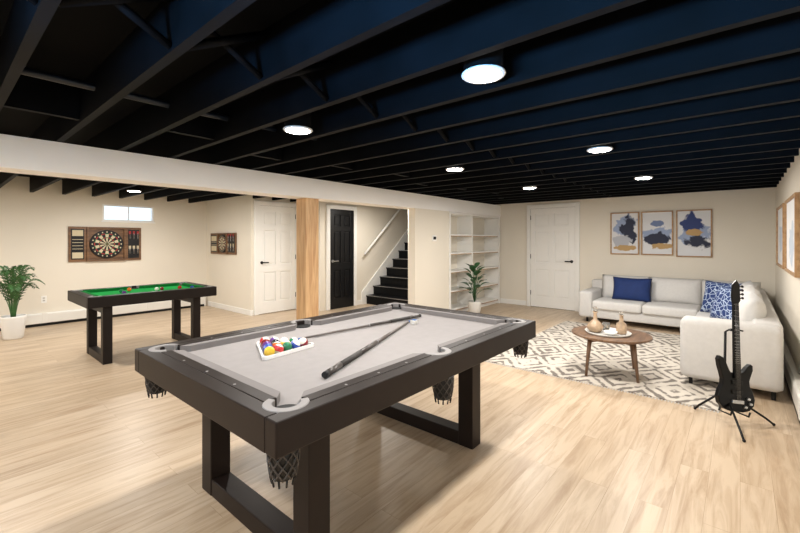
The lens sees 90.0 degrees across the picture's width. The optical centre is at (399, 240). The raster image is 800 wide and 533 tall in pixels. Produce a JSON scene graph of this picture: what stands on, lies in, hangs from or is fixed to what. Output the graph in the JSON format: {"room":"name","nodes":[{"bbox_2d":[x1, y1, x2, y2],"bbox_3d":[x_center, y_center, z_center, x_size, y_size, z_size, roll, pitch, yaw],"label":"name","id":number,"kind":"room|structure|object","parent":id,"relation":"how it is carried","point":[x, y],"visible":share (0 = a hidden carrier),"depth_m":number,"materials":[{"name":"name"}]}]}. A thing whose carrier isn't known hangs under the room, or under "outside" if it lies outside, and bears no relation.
{"room":"basement game room","nodes":[
{"label":"basement game room","id":0,"kind":"room"},
{"bbox_2d":[0,176,206,315],"bbox_3d":[-5.885,0.190,6.448,0.120,2.380,5.640,0,0,40],"label":"wall","id":1,"kind":"structure","parent":0,"point":[33,225],"depth_m":6.83,"materials":[{"name":"beige paint"}]},
{"bbox_2d":[41,296,46,302],"bbox_3d":[-5.770,0.960,6.482,0.010,0.114,0.070,0,0,40],"label":"wall outlet","id":2,"kind":"object","parent":1,"relation":"attached to","point":[43,298],"visible":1,"depth_m":6.48,"materials":[{"name":"white paint"}]},
{"bbox_2d":[0,297,205,330],"bbox_3d":[-5.796,1.275,6.406,0.067,0.210,5.250,0,0,40],"label":"baseboard heater","id":3,"kind":"object","parent":1,"relation":"attached to","point":[76,315],"visible":0.7,"depth_m":6.84,"materials":[{"name":"metal"}]},
{"bbox_2d":[68,226,140,261],"bbox_3d":[-5.209,0.070,7.109,0.050,0.600,1.068,0,0,40],"label":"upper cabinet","id":4,"kind":"object","parent":1,"relation":"attached to","point":[85,244],"visible":1,"depth_m":7.06,"materials":[{"name":"brown wood"}]},
{"bbox_2d":[101,204,154,222],"bbox_3d":[-5.035,-0.480,7.420,0.115,0.320,0.860,0,0,40],"label":"window","id":5,"kind":"structure","parent":1,"relation":"in","point":[103,205],"depth_m":7.41,"materials":[{"name":"white paint"}]},
{"bbox_2d":[0,0,457,179],"bbox_3d":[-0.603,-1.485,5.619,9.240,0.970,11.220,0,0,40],"label":"ceiling","id":6,"kind":"structure","parent":0,"point":[76,40],"depth_m":2.09,"materials":[{"name":"black paint"}]},
{"bbox_2d":[0,0,799,204],"bbox_3d":[-1.018,-0.880,5.132,9.000,0.240,9.242,0,0,40],"label":"ceiling joists","id":7,"kind":"object","parent":6,"relation":"attached to","point":[688,95],"depth_m":2.33,"materials":[{"name":"black wood"}]},
{"bbox_2d":[126,185,141,191],"bbox_3d":[-4.119,-0.874,6.194,0.200,0.252,0.200,0,0,40],"label":"ceiling light","id":8,"kind":"object","parent":7,"relation":"attached to","point":[137,188],"depth_m":6.14,"materials":[{"name":"white plastic"}]},
{"bbox_2d":[21,67,316,140],"bbox_3d":[-0.443,-0.886,1.441,3.302,0.092,4.780,0,0,40],"label":"ceiling pipe","id":9,"kind":"object","parent":7,"relation":"attached to","point":[27,71],"depth_m":2.33,"materials":[{"name":"black metal"}]},
{"bbox_2d":[283,113,312,134],"bbox_3d":[-0.706,-0.874,2.766,0.200,0.252,0.200,0,0,40],"label":"ceiling light","id":10,"kind":"object","parent":7,"relation":"attached to","point":[301,125],"depth_m":2.71,"materials":[{"name":"white plastic"}]},
{"bbox_2d":[446,165,463,170],"bbox_3d":[0.590,-0.874,4.290,0.200,0.252,0.200,0,0,40],"label":"ceiling light","id":11,"kind":"object","parent":7,"relation":"attached to","point":[458,167],"depth_m":4.22,"materials":[{"name":"white plastic"}]},
{"bbox_2d":[461,48,505,83],"bbox_3d":[0.383,-0.874,1.840,0.200,0.252,0.200,0,0,40],"label":"ceiling light","id":12,"kind":"object","parent":7,"relation":"attached to","point":[489,67],"depth_m":1.78,"materials":[{"name":"white plastic"}]},
{"bbox_2d":[523,186,536,188],"bbox_3d":[1.885,-0.874,5.814,0.200,0.252,0.200,0,0,40],"label":"ceiling light","id":13,"kind":"object","parent":7,"relation":"attached to","point":[526,187],"depth_m":5.75,"materials":[{"name":"white plastic"}]},
{"bbox_2d":[587,143,612,152],"bbox_3d":[1.679,-0.874,3.364,0.200,0.252,0.200,0,0,40],"label":"ceiling light","id":14,"kind":"object","parent":7,"relation":"attached to","point":[606,147],"depth_m":3.31,"materials":[{"name":"white plastic"}]},
{"bbox_2d":[634,175,652,179],"bbox_3d":[2.975,-0.874,4.887,0.200,0.252,0.200,0,0,40],"label":"ceiling light","id":15,"kind":"object","parent":7,"relation":"attached to","point":[648,176],"depth_m":4.83,"materials":[{"name":"white plastic"}]},
{"bbox_2d":[207,195,256,314],"bbox_3d":[-3.365,0.190,7.929,1.800,2.380,0.120,0,0,40],"label":"wall","id":16,"kind":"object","parent":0,"point":[232,275],"depth_m":7.72,"materials":[{"name":"beige paint"}]},
{"bbox_2d":[211,233,236,254],"bbox_3d":[-3.527,0.070,7.953,1.048,0.420,0.050,0,0,40],"label":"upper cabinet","id":17,"kind":"object","parent":16,"relation":"attached to","point":[221,243],"visible":1,"depth_m":7.89,"materials":[{"name":"brown wood"}]},
{"bbox_2d":[0,134,500,216],"bbox_3d":[-1.047,-0.640,5.190,0.280,0.240,9.750,0,0,40],"label":"ceiling beam","id":18,"kind":"structure","parent":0,"point":[20,155],"depth_m":3.83,"materials":[{"name":"beige paint"}]},
{"bbox_2d":[257,197,324,310],"bbox_3d":[-2.102,0.190,7.655,0.720,2.380,1.100,0,0,40],"label":"wall","id":19,"kind":"structure","parent":0,"point":[321,204],"depth_m":7.78,"materials":[{"name":"beige paint"}]},
{"bbox_2d":[254,200,295,314],"bbox_3d":[-2.339,0.325,7.680,0.084,2.110,0.970,0,0,40],"label":"door","id":20,"kind":"structure","parent":19,"relation":"in","point":[274,222],"depth_m":7.63,"materials":[{"name":"white paint"}]},
{"bbox_2d":[208,300,360,315],"bbox_3d":[-2.400,1.330,7.899,3.216,0.100,1.202,0,0,-3],"label":"baseboard","id":21,"kind":"structure","parent":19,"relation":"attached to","point":[212,304],"depth_m":7.79,"materials":[{"name":"white paint"}]},
{"bbox_2d":[326,204,356,310],"bbox_3d":[-1.166,0.340,8.133,0.084,2.080,0.800,0,0,40],"label":"door","id":22,"kind":"structure","parent":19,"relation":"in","point":[341,221],"depth_m":8.12,"materials":[{"name":"black paint"}]},
{"bbox_2d":[364,209,400,254],"bbox_3d":[0.056,-0.840,9.548,0.113,2.317,2.612,0,0,40],"label":"stair handrail","id":23,"kind":"object","parent":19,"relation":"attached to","point":[397,212],"visible":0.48,"depth_m":8.93,"materials":[{"name":"white paint"}]},
{"bbox_2d":[361,229,407,303],"bbox_3d":[0.242,-0.207,9.836,0.025,3.173,3.300,0,0,40],"label":"trim","id":24,"kind":"structure","parent":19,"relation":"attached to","point":[388,262],"depth_m":9.09,"materials":[{"name":"white paint"}]},
{"bbox_2d":[325,202,407,309],"bbox_3d":[-0.066,-0.270,9.586,0.120,3.300,4.480,0,0,40],"label":"wall","id":25,"kind":"structure","parent":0,"point":[371,220],"depth_m":8.85,"materials":[{"name":"beige paint"}]},
{"bbox_2d":[0,303,799,532],"bbox_3d":[-0.571,1.430,5.657,9.240,0.100,11.320,0,0,40],"label":"floor","id":26,"kind":"structure","parent":0,"point":[85,448],"depth_m":2.52,"materials":[{"name":"brown wood"}]},
{"bbox_2d":[0,265,44,339],"bbox_3d":[-5.412,0.865,5.568,0.668,1.030,0.730,0,0,40],"label":"potted palm","id":27,"kind":"object","parent":26,"relation":"on","point":[12,325],"visible":1,"depth_m":5.55,"materials":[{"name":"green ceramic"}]},
{"bbox_2d":[68,282,216,364],"bbox_3d":[-3.218,0.994,5.053,0.950,0.773,1.370,0,0,40],"label":"pool table","id":28,"kind":"object","parent":26,"relation":"on","point":[102,300],"visible":0.98,"depth_m":4.84,"materials":[{"name":"brown wood"}]},
{"bbox_2d":[119,286,193,293],"bbox_3d":[-3.115,0.621,5.083,0.433,0.048,0.797,0,0,40],"label":"balls","id":29,"kind":"object","parent":28,"relation":"on","point":[122,291],"visible":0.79,"depth_m":5.06,"materials":[{"name":"paint"}]},
{"bbox_2d":[296,198,318,319],"bbox_3d":[-1.167,0.430,5.049,0.200,1.900,0.200,0,0,40],"label":"support post","id":30,"kind":"object","parent":26,"relation":"on","point":[307,209],"visible":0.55,"depth_m":4.98,"materials":[{"name":"brown wood"}]},
{"bbox_2d":[135,302,535,532],"bbox_3d":[-0.221,0.979,2.511,1.364,0.803,2.120,0,0,40],"label":"pool table","id":31,"kind":"object","parent":26,"relation":"on","point":[284,407],"visible":0.86,"depth_m":1.97,"materials":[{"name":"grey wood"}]},
{"bbox_2d":[260,337,307,355],"bbox_3d":[-0.691,0.587,2.257,0.264,0.057,0.285,0,0,40],"label":"balls","id":32,"kind":"object","parent":31,"relation":"on","point":[271,346],"visible":0.98,"depth_m":2.20,"materials":[{"name":"paint"}]},
{"bbox_2d":[257,341,313,359],"bbox_3d":[-0.697,0.605,2.264,0.311,0.019,0.336,0,0,40],"label":"ball rack","id":33,"kind":"object","parent":31,"relation":"on","point":[310,344],"visible":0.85,"depth_m":2.16,"materials":[{"name":"white plastic"}]},
{"bbox_2d":[298,314,421,339],"bbox_3d":[-0.230,0.598,2.808,1.068,0.026,0.026,0,0,-43],"label":"stick","id":34,"kind":"object","parent":31,"relation":"on","point":[417,315],"visible":0.88,"depth_m":2.83,"materials":[{"name":"black wood"}]},
{"bbox_2d":[321,320,409,377],"bbox_3d":[-0.133,0.598,2.377,0.030,0.031,1.283,0,0,18],"label":"stick","id":35,"kind":"object","parent":31,"relation":"on","point":[336,367],"visible":0.99,"depth_m":2.04,"materials":[{"name":"black wood"}]},
{"bbox_2d":[410,319,417,324],"bbox_3d":[0.103,0.599,2.931,0.040,0.032,0.040,0,0,40],"label":"cube","id":36,"kind":"object","parent":31,"relation":"on","point":[413,321],"visible":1,"depth_m":2.92,"materials":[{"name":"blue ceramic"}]},
{"bbox_2d":[366,242,407,304],"bbox_3d":[0.799,-0.046,9.491,1.260,2.852,3.284,0,0,40],"label":"staircase","id":37,"kind":"structure","parent":26,"relation":"on","point":[393,287],"depth_m":8.67,"materials":[{"name":"wood"}]},
{"bbox_2d":[449,212,499,310],"bbox_3d":[1.398,0.432,8.131,0.385,1.895,2.000,0,0,40],"label":"built-in bookcase","id":38,"kind":"object","parent":26,"relation":"on","point":[473,238],"visible":0.7,"depth_m":8.11,"materials":[{"name":"white paint"}]},
{"bbox_2d":[459,262,492,312],"bbox_3d":[1.324,0.894,7.296,0.575,0.972,0.607,0,0,-22],"label":"potted plant","id":39,"kind":"object","parent":26,"relation":"on","point":[474,305],"visible":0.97,"depth_m":7.23,"materials":[{"name":"green plant"}]},
{"bbox_2d":[485,321,720,412],"bbox_3d":[2.689,1.374,4.999,2.140,0.012,2.960,0,0,40],"label":"area rug","id":40,"kind":"object","parent":26,"relation":"on","point":[555,351],"visible":0.72,"depth_m":4.43,"materials":[{"name":"fabric"}]},
{"bbox_2d":[572,326,652,382],"bbox_3d":[2.177,1.165,4.135,0.740,0.409,0.740,0,0,40],"label":"coffee table","id":41,"kind":"object","parent":40,"relation":"on","point":[637,337],"visible":0.8,"depth_m":3.94,"materials":[{"name":"brown wood"}]},
{"bbox_2d":[585,328,631,337],"bbox_3d":[2.142,0.950,4.125,0.430,0.020,0.430,0,0,40],"label":"serving tray","id":42,"kind":"object","parent":41,"relation":"on","point":[602,333],"visible":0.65,"depth_m":4.04,"materials":[{"name":"grey ceramic"}]},
{"bbox_2d":[587,306,603,332],"bbox_3d":[2.033,0.822,4.165,0.160,0.263,0.160,0,0,40],"label":"glass decanter","id":43,"kind":"object","parent":42,"relation":"on","point":[595,326],"visible":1,"depth_m":4.13,"materials":[{"name":"beige glass"}]},
{"bbox_2d":[602,322,609,329],"bbox_3d":[2.177,0.913,4.227,0.076,0.080,0.076,0,0,40],"label":"drinking glass","id":44,"kind":"object","parent":42,"relation":"on","point":[606,325],"visible":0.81,"depth_m":4.20,"materials":[{"name":"white"}]},
{"bbox_2d":[604,330,617,335],"bbox_3d":[2.116,0.935,4.016,0.130,0.036,0.130,0,0,40],"label":"decorative bowl","id":45,"kind":"object","parent":42,"relation":"on","point":[608,332],"visible":1,"depth_m":4.01,"materials":[{"name":"white ceramic"}]},
{"bbox_2d":[616,311,626,334],"bbox_3d":[2.253,0.838,4.070,0.096,0.230,0.096,0,0,40],"label":"glass decanter","id":46,"kind":"object","parent":42,"relation":"on","point":[621,326],"visible":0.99,"depth_m":4.04,"materials":[{"name":"beige glass"}]},
{"bbox_2d":[579,274,783,400],"bbox_3d":[3.424,0.962,5.431,2.380,0.835,3.470,0,0,40],"label":"sectional sofa","id":47,"kind":"object","parent":26,"relation":"on","point":[675,302],"visible":0.73,"depth_m":3.76,"materials":[{"name":"fabric"}]},
{"bbox_2d":[612,277,651,301],"bbox_3d":[3.859,0.820,6.668,0.580,0.388,0.194,0,0,40],"label":"throw pillow","id":48,"kind":"object","parent":47,"relation":"on","point":[634,289],"visible":1,"depth_m":6.60,"materials":[{"name":"blue fabric"}]},
{"bbox_2d":[700,280,741,311],"bbox_3d":[4.365,0.785,5.411,0.214,0.440,0.500,0,0,-24],"label":"throw pillow","id":49,"kind":"object","parent":47,"relation":"on","point":[711,287],"visible":0.37,"depth_m":5.50,"materials":[{"name":"blue fabric"}]},
{"bbox_2d":[710,285,740,319],"bbox_3d":[3.990,0.780,4.877,0.202,0.420,0.440,0,0,6],"label":"throw pillow","id":50,"kind":"object","parent":47,"relation":"on","point":[721,308],"visible":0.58,"depth_m":4.87,"materials":[{"name":"blue fabric"}]},
{"bbox_2d":[693,328,775,442],"bbox_3d":[2.447,1.034,2.947,0.492,0.692,0.481,0,0,40],"label":"guitar stand","id":51,"kind":"object","parent":26,"relation":"on","point":[730,329],"visible":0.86,"depth_m":3.00,"materials":[{"name":"black metal"}]},
{"bbox_2d":[714,280,754,411],"bbox_3d":[2.530,0.801,3.043,0.327,0.975,0.169,0,0,-8],"label":"electric guitar","id":52,"kind":"object","parent":51,"relation":"on","point":[733,387],"visible":1,"depth_m":3.01,"materials":[{"name":"wood"}]},
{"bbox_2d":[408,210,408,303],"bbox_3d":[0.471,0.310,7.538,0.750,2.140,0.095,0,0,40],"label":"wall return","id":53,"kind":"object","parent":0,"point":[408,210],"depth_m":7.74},
{"bbox_2d":[409,208,448,308],"bbox_3d":[0.514,0.430,6.910,0.130,1.900,0.995,0,0,40],"label":"wall","id":54,"kind":"structure","parent":0,"point":[428,259],"depth_m":6.77,"materials":[{"name":"beige paint"}]},
{"bbox_2d":[499,187,774,309],"bbox_3d":[3.757,0.190,7.582,4.900,2.380,0.120,0,0,40],"label":"wall","id":55,"kind":"structure","parent":0,"point":[743,220],"depth_m":6.76,"materials":[{"name":"beige paint"}]},
{"bbox_2d":[500,298,525,305],"bbox_3d":[3.896,1.330,7.375,4.420,0.100,0.015,0,0,40],"label":"baseboard","id":56,"kind":"structure","parent":55,"relation":"attached to","point":[508,301],"depth_m":8.62,"materials":[{"name":"white paint"}]},
{"bbox_2d":[527,202,579,311],"bbox_3d":[3.054,0.325,8.045,1.050,2.110,0.084,0,0,40],"label":"door","id":57,"kind":"structure","parent":55,"relation":"in","point":[553,230],"depth_m":8.03,"materials":[{"name":"white paint"}]},
{"bbox_2d":[610,212,638,254],"bbox_3d":[4.057,-0.120,7.225,0.460,0.760,0.034,0,0,40],"label":"framed painting","id":58,"kind":"object","parent":55,"relation":"attached to","point":[624,226],"visible":1,"depth_m":7.22,"materials":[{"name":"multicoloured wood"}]},
{"bbox_2d":[641,210,672,255],"bbox_3d":[4.434,-0.120,6.904,0.470,0.760,0.034,0,0,40],"label":"framed painting","id":59,"kind":"object","parent":55,"relation":"attached to","point":[656,226],"visible":1,"depth_m":6.90,"materials":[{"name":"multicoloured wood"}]},
{"bbox_2d":[676,209,711,257],"bbox_3d":[4.826,-0.110,6.571,0.480,0.780,0.034,0,0,40],"label":"framed painting","id":60,"kind":"object","parent":55,"relation":"attached to","point":[693,227],"visible":1,"depth_m":6.56,"materials":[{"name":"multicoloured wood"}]},
{"bbox_2d":[775,148,799,373],"bbox_3d":[2.472,0.190,2.197,0.120,2.380,9.990,0,0,40],"label":"wall","id":61,"kind":"structure","parent":0,"point":[787,287],"depth_m":4.26,"materials":[{"name":"beige paint"}]},
{"bbox_2d":[776,203,784,268],"bbox_3d":[4.680,-0.045,4.914,0.034,0.750,1.050,0,0,40],"label":"framed painting","id":62,"kind":"object","parent":61,"relation":"attached to","point":[780,211],"visible":0.77,"depth_m":4.95,"materials":[{"name":"brown wood"}]},
{"bbox_2d":[784,340,799,423],"bbox_3d":[2.028,1.275,1.820,0.067,0.210,8.400,0,0,40],"label":"baseboard heater","id":63,"kind":"object","parent":61,"relation":"attached to","point":[791,373],"visible":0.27,"depth_m":3.50,"materials":[{"name":"metal"}]},
{"bbox_2d":[785,192,799,277],"bbox_3d":[3.825,-0.045,3.908,0.034,0.750,1.050,0,0,40],"label":"framed painting","id":64,"kind":"object","parent":61,"relation":"attached to","point":[792,204],"visible":1,"depth_m":3.74,"materials":[{"name":"brown wood"}]}
]}

